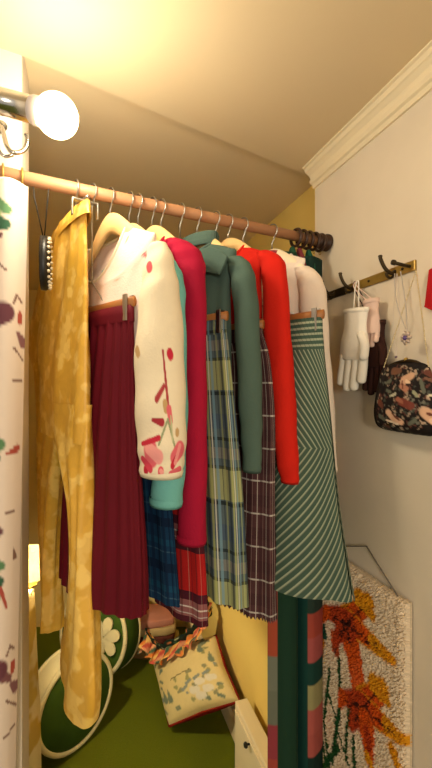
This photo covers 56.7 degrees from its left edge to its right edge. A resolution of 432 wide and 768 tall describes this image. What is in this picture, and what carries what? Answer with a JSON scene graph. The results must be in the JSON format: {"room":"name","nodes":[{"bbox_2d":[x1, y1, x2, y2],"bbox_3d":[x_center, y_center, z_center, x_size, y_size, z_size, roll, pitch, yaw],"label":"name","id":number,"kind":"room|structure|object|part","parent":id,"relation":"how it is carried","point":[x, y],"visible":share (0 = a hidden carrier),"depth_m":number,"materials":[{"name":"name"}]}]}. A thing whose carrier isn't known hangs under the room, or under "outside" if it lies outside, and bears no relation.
{"room":"walk-in closet","nodes":[
{"label":"walk-in closet","id":0,"kind":"room"},
{"bbox_2d":[0,48,28,767],"bbox_3d":[-0.879,0.507,0.567,1.116,2.385,0.099,0,0,-27],"label":"door frame","id":1,"kind":"structure","parent":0,"point":[13,71],"depth_m":0.81,"materials":[{"name":"white paint"}]},
{"bbox_2d":[0,120,29,157],"bbox_3d":[-0.381,-0.454,0.733,0.079,0.086,0.037,0,0,29],"label":"coat hook","id":2,"kind":"object","parent":1,"relation":"attached to","point":[3,126],"visible":1,"depth_m":0.72,"materials":[{"name":"silver metal"}]},
{"bbox_2d":[0,86,78,139],"bbox_3d":[-0.352,-0.463,0.660,0.251,0.110,0.068,0,0,0],"label":"wall light","id":3,"kind":"object","parent":1,"relation":"attached to","point":[53,112],"visible":1,"depth_m":0.64,"materials":[{"name":"white glass"}]},
{"bbox_2d":[25,94,39,127],"bbox_3d":[-0.295,-0.450,0.660,0.029,0.046,0.045,0,0,0],"label":"socket","id":4,"kind":"object","parent":3,"relation":"attached to","point":[32,102],"depth_m":0.64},
{"bbox_3d":[-0.264,-0.442,0.660,0.076,0.068,0.068,0,0,0],"label":"bulb","id":5,"kind":"part","parent":3,"relation":"part of","materials":[{"name":"white glass"}]},
{"bbox_2d":[0,165,332,251],"bbox_3d":[-0.245,-0.390,0.819,1.246,0.046,0.046,0,0,-27],"label":"clothes rod","id":6,"kind":"object","parent":1,"relation":"attached to","point":[31,179],"visible":0.84,"depth_m":0.86,"materials":[{"name":"brown wood"}]},
{"bbox_2d":[21,167,23,183],"bbox_3d":[-0.367,-0.383,0.756,0.004,0.050,0.041,0,0,-27],"label":"curtain ring","id":7,"kind":"object","parent":6,"relation":"hanging from","point":[22,169],"visible":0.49,"depth_m":0.74,"materials":[{"name":"gold metal"}]},
{"bbox_2d":[0,177,27,767],"bbox_3d":[-0.482,0.637,0.664,0.309,2.006,0.035,0,0,-27],"label":"curtain","id":8,"kind":"object","parent":7,"relation":"hanging from","point":[13,194],"visible":1,"depth_m":0.71,"materials":[{"name":"fabric"}]},
{"bbox_2d":[33,173,52,290],"bbox_3d":[-0.336,-0.294,0.772,0.034,0.226,0.080,0,0,-18],"label":"purse","id":9,"kind":"object","parent":6,"relation":"hanging from","point":[45,246],"visible":1,"depth_m":0.75,"materials":[{"name":"black leather"}]},
{"bbox_3d":[-0.337,-0.345,0.771,0.030,0.124,0.002,0,0,-18],"label":"cord","id":10,"kind":"part","parent":9,"relation":"part of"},
{"bbox_3d":[-0.330,-0.233,0.774,0.016,0.104,0.080,0,0,-18],"label":"panel","id":11,"kind":"part","parent":9,"relation":"part of","materials":[{"name":"black paint"}]},
{"bbox_2d":[71,179,97,220],"bbox_3d":[-0.316,-0.360,0.853,0.049,0.097,0.290,0,0,-34],"label":"hanger","id":12,"kind":"object","parent":6,"relation":"hanging from","point":[76,199],"visible":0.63,"depth_m":0.75,"materials":[{"name":"metal"}]},
{"bbox_2d":[29,199,101,728],"bbox_3d":[-0.394,0.140,0.969,0.070,0.963,0.650,0,0,-34],"label":"trousers","id":13,"kind":"object","parent":12,"relation":"hanging from","point":[59,347],"visible":0.94,"depth_m":0.77,"materials":[{"name":"yellow fabric"}]},
{"bbox_3d":[-0.389,0.321,0.961,0.060,0.552,0.245,0,0,-34],"label":"leg","id":14,"kind":"part","parent":13,"relation":"part of","materials":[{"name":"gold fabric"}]},
{"bbox_3d":[-0.406,-0.114,0.988,0.070,0.454,0.607,0,0,-34],"label":"seat","id":15,"kind":"part","parent":13,"relation":"part of","materials":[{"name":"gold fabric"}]},
{"bbox_3d":[-0.293,0.330,0.818,0.064,0.583,0.288,0,0,-34],"label":"leg","id":16,"kind":"part","parent":13,"relation":"part of","materials":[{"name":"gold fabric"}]},
{"bbox_2d":[88,187,133,270],"bbox_3d":[-0.220,-0.318,0.832,0.019,0.181,0.327,0,0,-43],"label":"hanger","id":17,"kind":"object","parent":6,"relation":"hanging from","point":[113,223],"visible":0.63,"depth_m":0.82,"materials":[{"name":"brown wood"}]},
{"bbox_3d":[-0.220,-0.291,0.832,0.019,0.127,0.327,0,0,-43],"label":"shoulder arm","id":18,"kind":"part","parent":17,"relation":"part of","materials":[{"name":"brown wood"}]},
{"bbox_2d":[88,227,186,480],"bbox_3d":[-0.214,-0.071,0.824,0.085,0.481,0.448,0,0,-43],"label":"jumper","id":19,"kind":"object","parent":17,"relation":"hanging from","point":[137,264],"visible":0.54,"depth_m":0.67,"materials":[{"name":"white fabric"}]},
{"bbox_2d":[88,183,136,320],"bbox_3d":[-0.216,-0.262,0.780,0.191,0.294,0.019,0,0,43],"label":"hanger","id":20,"kind":"object","parent":6,"relation":"hanging from","point":[131,300],"visible":0.62,"depth_m":0.77,"materials":[{"name":"brown wood"}]},
{"bbox_2d":[59,305,148,619],"bbox_3d":[-0.230,0.132,0.794,0.282,0.548,0.110,0,0,43],"label":"skirt","id":21,"kind":"object","parent":20,"relation":"hanging from","point":[119,567],"visible":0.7,"depth_m":0.72,"materials":[{"name":"red fabric"}]},
{"bbox_2d":[136,193,142,224],"bbox_3d":[-0.190,-0.254,0.882,0.019,0.308,0.161,0,0,-44],"label":"hanger","id":22,"kind":"object","parent":6,"relation":"hanging from","point":[138,193],"visible":0.22,"depth_m":0.85,"materials":[{"name":"silver wood"}]},
{"bbox_2d":[127,191,173,257],"bbox_3d":[-0.185,-0.315,0.850,0.019,0.187,0.307,0,0,-43],"label":"hanger","id":23,"kind":"object","parent":6,"relation":"hanging from","point":[134,225],"visible":0.2,"depth_m":0.84,"materials":[{"name":"silver wood"}]},
{"bbox_2d":[102,240,187,509],"bbox_3d":[-0.182,-0.038,0.847,0.059,0.531,0.366,0,0,-43],"label":"sweater","id":24,"kind":"object","parent":23,"relation":"hanging from","point":[165,495],"visible":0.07,"depth_m":0.72,"materials":[{"name":"fabric"}]},
{"bbox_3d":[-0.185,-0.281,0.850,0.019,0.120,0.307,0,0,-43],"label":"shoulder arm","id":25,"kind":"part","parent":23,"relation":"part of","materials":[{"name":"brown wood"}]},
{"bbox_2d":[146,196,173,240],"bbox_3d":[-0.140,-0.317,0.874,0.019,0.182,0.307,0,0,-43],"label":"hanger","id":26,"kind":"object","parent":6,"relation":"hanging from","point":[160,231],"visible":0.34,"depth_m":0.85,"materials":[{"name":"brown wood"}]},
{"bbox_3d":[-0.140,-0.286,0.874,0.019,0.120,0.307,0,0,-43],"label":"shoulder arm","id":27,"kind":"part","parent":26,"relation":"part of","materials":[{"name":"brown wood"}]},
{"bbox_2d":[160,236,207,547],"bbox_3d":[-0.135,-0.003,0.869,0.063,0.617,0.330,0,0,-43],"label":"sweater","id":28,"kind":"object","parent":26,"relation":"hanging from","point":[191,533],"visible":0.37,"depth_m":0.75,"materials":[{"name":"red fabric"}]},
{"bbox_2d":[159,199,165,226],"bbox_3d":[-0.129,-0.255,0.891,0.019,0.306,0.150,0,0,-44],"label":"hanger","id":29,"kind":"object","parent":6,"relation":"hanging from","point":[160,199],"visible":0.15,"depth_m":0.88,"materials":[{"name":"silver wood"}]},
{"bbox_2d":[178,203,228,332],"bbox_3d":[-0.041,-0.255,0.863,0.019,0.306,0.182,0,0,-44],"label":"hanger","id":30,"kind":"object","parent":6,"relation":"hanging from","point":[219,314],"visible":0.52,"depth_m":0.80,"materials":[{"name":"brown wood"}]},
{"bbox_2d":[195,207,223,248],"bbox_3d":[-0.044,-0.320,0.924,0.019,0.177,0.307,0,0,-43],"label":"hanger","id":31,"kind":"object","parent":6,"relation":"hanging from","point":[215,241],"visible":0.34,"depth_m":0.90,"materials":[{"name":"silver wood"}]},
{"bbox_3d":[-0.044,-0.291,0.924,0.019,0.120,0.307,0,0,-43],"label":"shoulder arm","id":32,"kind":"part","parent":31,"relation":"part of","materials":[{"name":"brown wood"}]},
{"bbox_2d":[183,230,262,473],"bbox_3d":[-0.040,-0.060,0.915,0.080,0.558,0.368,0,0,-43],"label":"shirt","id":33,"kind":"object","parent":31,"relation":"hanging from","point":[227,272],"visible":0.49,"depth_m":0.79,"materials":[{"name":"green fabric"}]},
{"bbox_2d":[204,319,248,609],"bbox_3d":[-0.022,0.148,0.843,0.068,0.556,0.229,0,0,-44],"label":"skirt","id":34,"kind":"object","parent":33,"relation":"attached to","point":[225,547],"visible":0.56,"depth_m":0.79,"materials":[{"name":"fabric"}]},
{"bbox_2d":[224,328,276,623],"bbox_3d":[0.046,0.184,0.895,0.212,0.608,0.068,0,0,41],"label":"skirt","id":35,"kind":"object","parent":33,"relation":"attached to","point":[258,489],"visible":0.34,"depth_m":0.83,"materials":[{"name":"purple fabric"}]},
{"bbox_2d":[221,214,250,251],"bbox_3d":[0.029,-0.322,0.961,0.019,0.174,0.297,0,0,-43],"label":"hanger","id":36,"kind":"object","parent":6,"relation":"hanging from","point":[235,243],"visible":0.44,"depth_m":0.94,"materials":[{"name":"brown wood"}]},
{"bbox_3d":[0.029,-0.293,0.961,0.019,0.116,0.297,0,0,-43],"label":"shoulder arm","id":37,"kind":"part","parent":36,"relation":"part of","materials":[{"name":"brown wood"}]},
{"bbox_2d":[231,245,298,484],"bbox_3d":[0.034,-0.058,0.952,0.077,0.526,0.387,0,0,-43],"label":"pullover","id":38,"kind":"object","parent":36,"relation":"hanging from","point":[268,267],"visible":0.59,"depth_m":0.83,"materials":[{"name":"red fabric"}]},
{"bbox_2d":[274,317,354,602],"bbox_3d":[0.184,0.142,0.858,0.209,0.560,0.145,0,0,15],"label":"skirt","id":39,"kind":"object","parent":38,"relation":"attached to","point":[312,562],"visible":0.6,"depth_m":0.81,"materials":[{"name":"green fabric"}]},
{"bbox_2d":[213,211,264,329],"bbox_3d":[0.035,-0.250,0.907,0.019,0.317,0.185,0,0,-44],"label":"hanger","id":40,"kind":"object","parent":6,"relation":"hanging from","point":[261,322],"visible":0.23,"depth_m":0.90,"materials":[{"name":"brown wood"}]},
{"bbox_2d":[241,217,324,330],"bbox_3d":[0.137,-0.259,0.908,0.019,0.298,0.240,0,0,-44],"label":"hanger","id":41,"kind":"object","parent":6,"relation":"hanging from","point":[314,312],"visible":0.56,"depth_m":0.84,"materials":[{"name":"brown wood"}]},
{"bbox_2d":[271,224,304,266],"bbox_3d":[0.143,-0.328,1.021,0.019,0.161,0.247,0,0,-43],"label":"hanger","id":42,"kind":"object","parent":6,"relation":"hanging from","point":[290,259],"visible":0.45,"depth_m":0.99,"materials":[{"name":"wood"}]},
{"bbox_3d":[0.143,-0.296,1.021,0.019,0.098,0.247,0,0,-43],"label":"shoulder arm","id":43,"kind":"part","parent":42,"relation":"part of"},
{"bbox_2d":[261,253,337,472],"bbox_3d":[0.153,-0.061,1.017,0.064,0.521,0.340,0,0,-43],"label":"blouse","id":44,"kind":"object","parent":42,"relation":"hanging from","point":[307,290],"visible":0.27,"depth_m":0.92,"materials":[{"name":"white fabric"}]},
{"bbox_2d":[289,227,302,249],"bbox_3d":[0.211,-0.382,1.056,0.008,0.060,0.051,0,0,-27],"label":"curtain ring","id":45,"kind":"object","parent":6,"relation":"hanging from","point":[295,246],"visible":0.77,"depth_m":1.04,"materials":[{"name":"brown wood"}]},
{"bbox_2d":[289,246,297,255],"bbox_3d":[0.203,-0.223,1.033,0.015,0.266,0.036,0,0,-43],"label":"scarf","id":46,"kind":"object","parent":45,"relation":"hanging from","point":[292,249],"visible":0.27,"depth_m":1.03,"materials":[{"name":"fabric"}]},
{"bbox_2d":[268,250,322,767],"bbox_3d":[0.206,0.623,1.043,0.183,1.915,0.056,0,0,-29],"label":"curtain","id":47,"kind":"object","parent":45,"relation":"hanging from","point":[295,640],"visible":0.35,"depth_m":1.02,"materials":[{"name":"fabric"}]},
{"bbox_2d":[296,248,305,265],"bbox_3d":[0.224,-0.223,1.044,0.015,0.266,0.036,0,0,-43],"label":"scarf","id":48,"kind":"object","parent":45,"relation":"hanging from","point":[299,251],"visible":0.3,"depth_m":1.04,"materials":[{"name":"fabric"}]},
{"bbox_2d":[295,229,308,250],"bbox_3d":[0.229,-0.382,1.065,0.008,0.060,0.051,0,0,-27],"label":"curtain ring","id":49,"kind":"object","parent":6,"relation":"hanging from","point":[305,231],"visible":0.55,"depth_m":1.05,"materials":[{"name":"brown wood"}]},
{"bbox_2d":[301,230,314,249],"bbox_3d":[0.247,-0.382,1.075,0.008,0.060,0.051,0,0,-27],"label":"curtain ring","id":50,"kind":"object","parent":6,"relation":"hanging from","point":[311,232],"visible":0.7,"depth_m":1.06,"materials":[{"name":"brown wood"}]},
{"bbox_2d":[305,250,315,269],"bbox_3d":[0.252,-0.223,1.058,0.015,0.266,0.036,0,0,-43],"label":"scarf","id":51,"kind":"object","parent":50,"relation":"hanging from","point":[308,252],"visible":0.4,"depth_m":1.06,"materials":[{"name":"fabric"}]},
{"bbox_2d":[307,232,320,253],"bbox_3d":[0.266,-0.382,1.085,0.008,0.060,0.051,0,0,-27],"label":"curtain ring","id":52,"kind":"object","parent":6,"relation":"hanging from","point":[315,233],"visible":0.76,"depth_m":1.07,"materials":[{"name":"brown wood"}]},
{"bbox_2d":[313,233,326,254],"bbox_3d":[0.284,-0.382,1.094,0.008,0.060,0.051,0,0,-27],"label":"curtain ring","id":53,"kind":"object","parent":6,"relation":"hanging from","point":[323,234],"visible":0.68,"depth_m":1.08,"materials":[{"name":"brown wood"}]},
{"bbox_2d":[29,290,185,626],"bbox_3d":[-1.050,0.233,2.850,2.300,2.935,0.100,0,0,0],"label":"wall","id":54,"kind":"structure","parent":0,"point":[33,514],"depth_m":2.80,"materials":[{"name":"paint"}]},
{"bbox_2d":[36,627,234,767],"bbox_3d":[-0.500,1.725,0.675,3.800,0.050,4.550,0,0,0],"label":"floor","id":55,"kind":"structure","parent":0,"point":[133,731],"depth_m":1.94,"materials":[{"name":"green carpet"}]},
{"bbox_2d":[38,649,112,758],"bbox_3d":[-0.694,1.487,1.900,0.166,0.422,0.416,0,0,36],"label":"round cushion","id":56,"kind":"object","parent":55,"relation":"on","point":[60,737],"visible":0.5,"depth_m":1.79,"materials":[{"name":"green fabric"}]},
{"bbox_3d":[-0.694,1.487,1.900,0.138,0.411,0.410,0,0,36],"label":"panel","id":57,"kind":"part","parent":56,"relation":"part of","materials":[{"name":"beige fabric"}]},
{"bbox_2d":[59,608,140,673],"bbox_3d":[-0.684,1.453,2.360,0.475,0.491,0.257,0,0,22],"label":"round cushion","id":58,"kind":"object","parent":55,"relation":"on","point":[120,637],"visible":0.39,"depth_m":2.23,"materials":[{"name":"green fabric"}]},
{"bbox_3d":[-0.684,1.453,2.360,0.470,0.479,0.235,0,0,22],"label":"panel","id":59,"kind":"part","parent":58,"relation":"part of","materials":[{"name":"green fabric"}]},
{"bbox_2d":[133,651,150,659],"bbox_3d":[-0.400,1.675,2.553,0.306,0.046,0.206,0,0,11],"label":"folded cloth","id":60,"kind":"object","parent":55,"relation":"on","point":[141,655],"visible":0.05,"depth_m":2.46,"materials":[{"name":"brown fabric"}]},
{"bbox_2d":[137,629,178,651],"bbox_3d":[-0.391,1.625,2.551,0.294,0.046,0.209,0,0,6],"label":"folded cloth","id":61,"kind":"object","parent":60,"relation":"on","point":[177,631],"visible":0.11,"depth_m":2.55,"materials":[{"name":"brown fabric"}]},
{"bbox_2d":[139,630,175,643],"bbox_3d":[-0.399,1.575,2.549,0.282,0.046,0.209,0,0,0],"label":"folded cloth","id":62,"kind":"object","parent":61,"relation":"on","point":[161,639],"visible":0.12,"depth_m":2.45,"materials":[{"name":"brown fabric"}]},
{"bbox_2d":[141,617,175,636],"bbox_3d":[-0.392,1.525,2.548,0.270,0.046,0.207,0,0,-6],"label":"folded cloth","id":63,"kind":"object","parent":62,"relation":"on","point":[167,630],"visible":0.38,"depth_m":2.45,"materials":[{"name":"beige fabric"}]},
{"bbox_2d":[140,604,173,629],"bbox_3d":[-0.401,1.475,2.549,0.257,0.046,0.208,0,0,-11],"label":"folded cloth","id":64,"kind":"object","parent":63,"relation":"on","point":[157,616],"visible":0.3,"depth_m":2.49,"materials":[{"name":"pink fabric"}]},
{"bbox_2d":[154,635,239,727],"bbox_3d":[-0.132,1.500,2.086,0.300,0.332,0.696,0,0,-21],"label":"handbag","id":65,"kind":"object","parent":55,"relation":"on","point":[198,683],"visible":0.89,"depth_m":1.95,"materials":[{"name":"beige fabric"}]},
{"bbox_2d":[137,596,212,664],"bbox_3d":[-0.230,1.306,2.178,0.416,0.383,0.194,0,0,17],"label":"scarf","id":66,"kind":"object","parent":65,"relation":"on","point":[156,651],"visible":0.83,"depth_m":2.15,"materials":[{"name":"orange fabric"}]},
{"bbox_2d":[235,698,267,767],"bbox_3d":[0.161,1.533,1.524,0.090,0.334,0.430,0,0,-18],"label":"cabinet","id":67,"kind":"object","parent":55,"relation":"on","point":[251,740],"visible":0.99,"depth_m":1.60,"materials":[{"name":"beige paint"}]},
{"bbox_3d":[0.119,1.395,1.547,0.024,0.022,0.022,0,0,-18],"label":"knob","id":68,"kind":"part","parent":67,"relation":"part of","materials":[{"name":"black paint"}]},
{"bbox_2d":[142,478,179,607],"bbox_3d":[-0.157,0.148,0.847,0.252,0.551,0.041,0,0,44],"label":"skirt","id":69,"kind":"object","parent":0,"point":[159,524],"visible":0.15,"depth_m":0.78,"materials":[{"name":"blue fabric"}]},
{"bbox_2d":[155,509,207,627],"bbox_3d":[-0.100,0.171,0.860,0.049,0.603,0.232,0,0,-44],"label":"skirt","id":70,"kind":"object","parent":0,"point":[191,564],"visible":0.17,"depth_m":0.79,"materials":[{"name":"red fabric"}]},
{"bbox_2d":[0,0,431,289],"bbox_3d":[-0.400,-0.667,0.915,3.600,0.064,5.029,0,0,0],"label":"ceiling","id":71,"kind":"structure","parent":0,"point":[276,81],"depth_m":0.86,"materials":[{"name":"paint"}]},
{"bbox_2d":[201,186,314,736],"bbox_3d":[0.121,0.233,2.081,0.120,2.935,1.869,0,0,-18],"label":"wall","id":72,"kind":"structure","parent":0,"point":[243,641],"depth_m":1.74,"materials":[{"name":"yellow paint"}]},
{"bbox_2d":[186,622,234,742],"bbox_3d":[0.061,1.645,2.025,0.030,0.110,1.642,0,0,-18],"label":"baseboard","id":73,"kind":"structure","parent":72,"relation":"attached to","point":[228,713],"depth_m":1.97,"materials":[{"name":"beige paint"}]},
{"bbox_2d":[315,91,431,767],"bbox_3d":[0.796,0.507,-0.197,0.100,2.385,2.922,0,0,-18],"label":"wall","id":74,"kind":"structure","parent":0,"point":[379,202],"depth_m":0.88,"materials":[{"name":"white paint"}]},
{"bbox_2d":[302,40,431,188],"bbox_3d":[0.730,-0.604,-0.212,0.036,0.062,2.934,0,0,-18],"label":"trim","id":75,"kind":"structure","parent":74,"relation":"attached to","point":[413,82],"depth_m":0.90,"materials":[{"name":"beige paint"}]},
{"bbox_2d":[323,546,411,767],"bbox_3d":[0.333,0.727,0.999,0.023,0.688,0.382,0,0,-18],"label":"wall hanging","id":76,"kind":"object","parent":74,"relation":"attached to","point":[367,640],"visible":0.64,"depth_m":0.92,"materials":[{"name":"fabric"}]},
{"bbox_3d":[0.338,0.417,1.001,0.007,0.069,0.321,0,0,-18],"label":"cord","id":77,"kind":"part","parent":76,"relation":"part of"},
{"bbox_2d":[323,255,416,300],"bbox_3d":[0.330,-0.251,0.975,0.050,0.052,0.353,0,0,-18],"label":"hook rail","id":78,"kind":"object","parent":74,"relation":"attached to","point":[408,267],"visible":0.84,"depth_m":0.91,"materials":[{"name":"gold metal"}]},
{"bbox_3d":[0.316,-0.243,1.090,0.006,0.022,0.124,0,0,-18],"label":"plate","id":79,"kind":"part","parent":78,"relation":"part of","materials":[{"name":"black metal"}]},
{"bbox_2d":[337,280,368,390],"bbox_3d":[0.319,-0.111,0.922,0.032,0.255,0.113,0,0,-14],"label":"glove","id":80,"kind":"object","parent":78,"relation":"hanging from","point":[354,346],"visible":1,"depth_m":0.91,"materials":[{"name":"white fabric"}]},
{"bbox_2d":[353,281,379,347],"bbox_3d":[0.343,-0.163,0.922,0.028,0.168,0.093,0,0,-25],"label":"glove","id":81,"kind":"object","parent":78,"relation":"hanging from","point":[373,320],"visible":0.79,"depth_m":0.89,"materials":[{"name":"pink fabric"}]},
{"bbox_2d":[353,281,386,394],"bbox_3d":[0.356,-0.113,0.925,0.030,0.278,0.126,0,0,-12],"label":"glove","id":82,"kind":"object","parent":78,"relation":"hanging from","point":[377,356],"visible":0.64,"depth_m":0.89,"materials":[{"name":"brown fabric"}]},
{"bbox_3d":[0.371,-0.243,0.923,0.006,0.022,0.228,0,0,-18],"label":"plate","id":83,"kind":"part","parent":78,"relation":"part of","materials":[{"name":"gold metal"}]},
{"bbox_2d":[393,274,399,357],"bbox_3d":[0.374,-0.141,0.828,0.006,0.175,0.020,0,0,-18],"label":"necklace","id":84,"kind":"object","parent":78,"relation":"hanging from","point":[396,274],"visible":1,"depth_m":0.83,"materials":[{"name":"silver metal"}]},
{"bbox_2d":[374,270,431,435],"bbox_3d":[0.378,-0.063,0.801,0.058,0.320,0.165,0,0,-18],"label":"handbag","id":85,"kind":"object","parent":78,"relation":"hanging from","point":[403,398],"visible":1,"depth_m":0.78,"materials":[{"name":"black fabric"}]},
{"bbox_3d":[0.377,-0.028,0.801,0.008,0.044,0.128,0,0,-18],"label":"clasp frame","id":86,"kind":"part","parent":85,"relation":"part of","materials":[{"name":"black metal"}]},
{"bbox_2d":[394,271,411,344],"bbox_3d":[0.372,-0.153,0.802,0.011,0.152,0.052,0,0,-11],"label":"necklace","id":87,"kind":"object","parent":78,"relation":"hanging from","point":[405,337],"visible":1,"depth_m":0.80,"materials":[{"name":"silver metal"}]},
{"bbox_3d":[0.373,-0.166,0.809,0.003,0.125,0.038,0,0,-15],"label":"chain","id":88,"kind":"part","parent":87,"relation":"part of","materials":[{"name":"silver metal"}]},
{"bbox_3d":[0.376,-0.166,0.801,0.004,0.125,0.022,0,0,-18],"label":"chain","id":89,"kind":"part","parent":87,"relation":"part of","materials":[{"name":"metal"}]},
{"bbox_2d":[401,331,411,344],"bbox_3d":[0.375,-0.091,0.790,0.009,0.028,0.028,0,0,-18],"label":"pendant","id":90,"kind":"object","parent":87,"relation":"attached to","point":[405,337],"depth_m":0.79,"materials":[{"name":"stone"}]},
{"bbox_2d":[424,268,431,309],"bbox_3d":[0.418,-0.177,0.766,0.006,0.100,0.046,0,0,-18],"label":"pennant","id":91,"kind":"object","parent":74,"relation":"attached to","point":[428,300],"visible":1,"depth_m":0.77,"materials":[{"name":"red fabric"}]},
{"bbox_3d":[-0.880,1.244,1.500,0.350,0.913,0.350,0,0,0],"label":"side table","id":92,"kind":"object","parent":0,"visible":0},
{"bbox_2d":[29,587,40,767],"bbox_3d":[-0.879,1.230,1.505,0.419,0.899,0.436,0,0,0],"label":"tablecloth","id":93,"kind":"object","parent":92,"relation":"on","point":[34,695],"visible":0.29,"depth_m":1.50,"materials":[{"name":"fabric"}]},
{"bbox_2d":[29,544,39,588],"bbox_3d":[-0.725,0.708,1.550,0.188,0.145,0.188,0,0,0],"label":"table lamp","id":94,"kind":"object","parent":93,"relation":"on","point":[34,572],"visible":0.37,"depth_m":1.50,"materials":[{"name":"gold metal"}]}
]}

